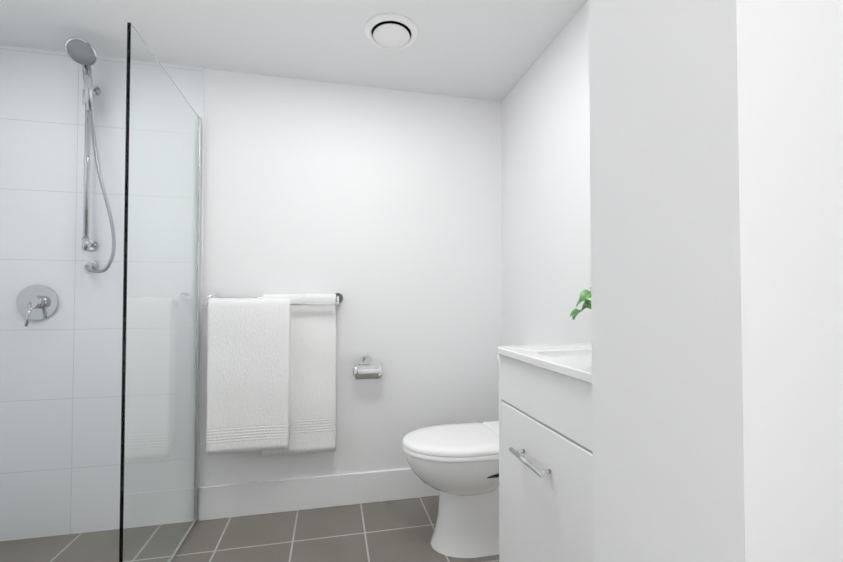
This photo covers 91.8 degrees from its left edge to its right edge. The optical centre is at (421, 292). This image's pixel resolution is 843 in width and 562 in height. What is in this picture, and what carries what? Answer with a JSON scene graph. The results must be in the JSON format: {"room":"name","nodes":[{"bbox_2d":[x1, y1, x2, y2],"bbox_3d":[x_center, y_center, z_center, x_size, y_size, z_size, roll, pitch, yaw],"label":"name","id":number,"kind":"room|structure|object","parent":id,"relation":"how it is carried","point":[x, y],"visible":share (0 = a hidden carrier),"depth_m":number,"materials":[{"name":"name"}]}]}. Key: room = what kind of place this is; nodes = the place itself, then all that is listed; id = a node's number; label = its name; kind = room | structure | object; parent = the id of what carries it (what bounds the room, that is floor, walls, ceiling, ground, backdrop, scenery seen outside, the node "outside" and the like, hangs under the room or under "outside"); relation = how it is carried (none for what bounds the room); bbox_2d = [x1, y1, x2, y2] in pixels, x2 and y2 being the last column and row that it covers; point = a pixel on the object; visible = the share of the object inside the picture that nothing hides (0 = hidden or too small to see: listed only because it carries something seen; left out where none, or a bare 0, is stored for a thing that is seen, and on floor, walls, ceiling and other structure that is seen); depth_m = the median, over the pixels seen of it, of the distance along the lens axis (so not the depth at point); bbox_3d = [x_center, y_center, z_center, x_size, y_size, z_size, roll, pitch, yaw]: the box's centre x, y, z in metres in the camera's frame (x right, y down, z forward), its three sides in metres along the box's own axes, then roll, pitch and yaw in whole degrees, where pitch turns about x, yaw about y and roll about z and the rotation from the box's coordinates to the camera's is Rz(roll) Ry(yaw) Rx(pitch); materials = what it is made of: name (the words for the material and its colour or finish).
{"room":"bathroom","nodes":[
{"label":"bathroom","id":0,"kind":"room"},
{"bbox_2d":[0,496,498,561],"bbox_3d":[-0.443,1.059,0.597,2.610,0.080,2.950,0,-1,-12],"label":"floor","id":1,"kind":"structure","parent":0,"point":[401,530],"depth_m":1.72,"materials":[{"name":"tile"}]},
{"bbox_2d":[119,22,201,561],"bbox_3d":[-0.959,0.112,1.551,0.018,1.850,0.682,0,-1,-12],"label":"screen","id":2,"kind":"object","parent":1,"relation":"on","point":[160,368],"visible":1,"depth_m":1.45,"materials":[{"name":"clear glass"}]},
{"bbox_2d":[402,354,498,557],"bbox_3d":[0.225,0.657,1.729,0.616,0.770,0.366,0,-1,-12],"label":"toilet","id":3,"kind":"object","parent":1,"relation":"on","point":[456,466],"visible":0.6,"depth_m":1.62,"materials":[{"name":"white ceramic"}]},
{"bbox_2d":[497,288,593,561],"bbox_3d":[0.475,0.466,0.894,0.488,1.118,0.971,0,-1,-12],"label":"vanity cabinet","id":4,"kind":"object","parent":1,"relation":"on","point":[545,462],"visible":0.17,"depth_m":0.88,"materials":[{"name":"white wood"}]},
{"bbox_2d":[569,288,590,319],"bbox_3d":[0.564,0.031,1.198,0.176,0.234,0.434,0,-1,-12],"label":"plant","id":5,"kind":"object","parent":4,"relation":"on","point":[585,294],"depth_m":1.30,"materials":[{"name":"green plant"}]},
{"bbox_2d":[0,0,587,101],"bbox_3d":[-0.443,-1.121,0.642,2.610,0.080,2.950,0,-1,-12],"label":"ceiling","id":6,"kind":"structure","parent":0,"point":[493,50],"depth_m":1.68,"materials":[{"name":"white paint"}]},
{"bbox_2d":[364,13,417,49],"bbox_3d":[-0.122,-1.046,1.662,0.220,0.024,0.220,0,-1,-12],"label":"fan","id":7,"kind":"object","parent":6,"relation":"attached to","point":[391,31],"visible":1,"depth_m":1.63,"materials":[{"name":"white plastic"}]},
{"bbox_2d":[199,68,502,486],"bbox_3d":[-0.748,-0.002,2.011,2.610,2.100,0.100,0,-1,-12],"label":"wall","id":8,"kind":"structure","parent":0,"point":[379,210],"depth_m":2.07,"materials":[{"name":"white paint"}]},
{"bbox_2d":[0,45,203,540],"bbox_3d":[-1.468,-0.006,1.798,0.913,2.100,0.008,0,-1,-12],"label":"wall tiles","id":9,"kind":"structure","parent":8,"relation":"attached to","point":[60,406],"depth_m":1.77,"materials":[{"name":"white tile"}]},
{"bbox_2d":[16,37,115,326],"bbox_3d":[-1.500,-0.439,1.690,0.401,1.164,0.203,0,-1,-12],"label":"shower","id":10,"kind":"object","parent":9,"relation":"attached to","point":[36,302],"visible":1,"depth_m":1.74,"materials":[{"name":"silver metal"}]},
{"bbox_2d":[205,292,342,455],"bbox_3d":[-0.679,0.378,1.895,0.617,0.753,0.136,0,-1,-12],"label":"towel rail","id":11,"kind":"object","parent":8,"relation":"attached to","point":[271,374],"visible":1,"depth_m":1.83,"materials":[{"name":"white fabric"}]},
{"bbox_2d":[198,468,439,520],"bbox_3d":[-0.290,0.974,2.034,1.497,0.150,0.012,0,-1,-12],"label":"baseboard","id":12,"kind":"structure","parent":8,"relation":"attached to","point":[247,499],"depth_m":1.97,"materials":[{"name":"white tile"}]},
{"bbox_2d":[353,355,381,379],"bbox_3d":[-0.266,0.370,2.012,0.145,0.113,0.087,0,-1,-12],"label":"toilet roll holder","id":13,"kind":"object","parent":8,"relation":"attached to","point":[362,371],"visible":1,"depth_m":1.98,"materials":[{"name":"silver metal"}]},
{"bbox_2d":[502,0,591,345],"bbox_3d":[0.693,-0.017,1.298,0.100,2.100,1.910,0,-1,-12],"label":"wall","id":14,"kind":"structure","parent":0,"point":[546,244],"depth_m":1.74,"materials":[{"name":"white paint"}]},
{"bbox_2d":[589,0,842,561],"bbox_3d":[0.491,-0.037,0.338,0.706,2.100,0.120,0,-1,-12],"label":"wall","id":15,"kind":"structure","parent":0,"point":[716,166],"depth_m":0.22,"materials":[{"name":"white paint"}]}
]}

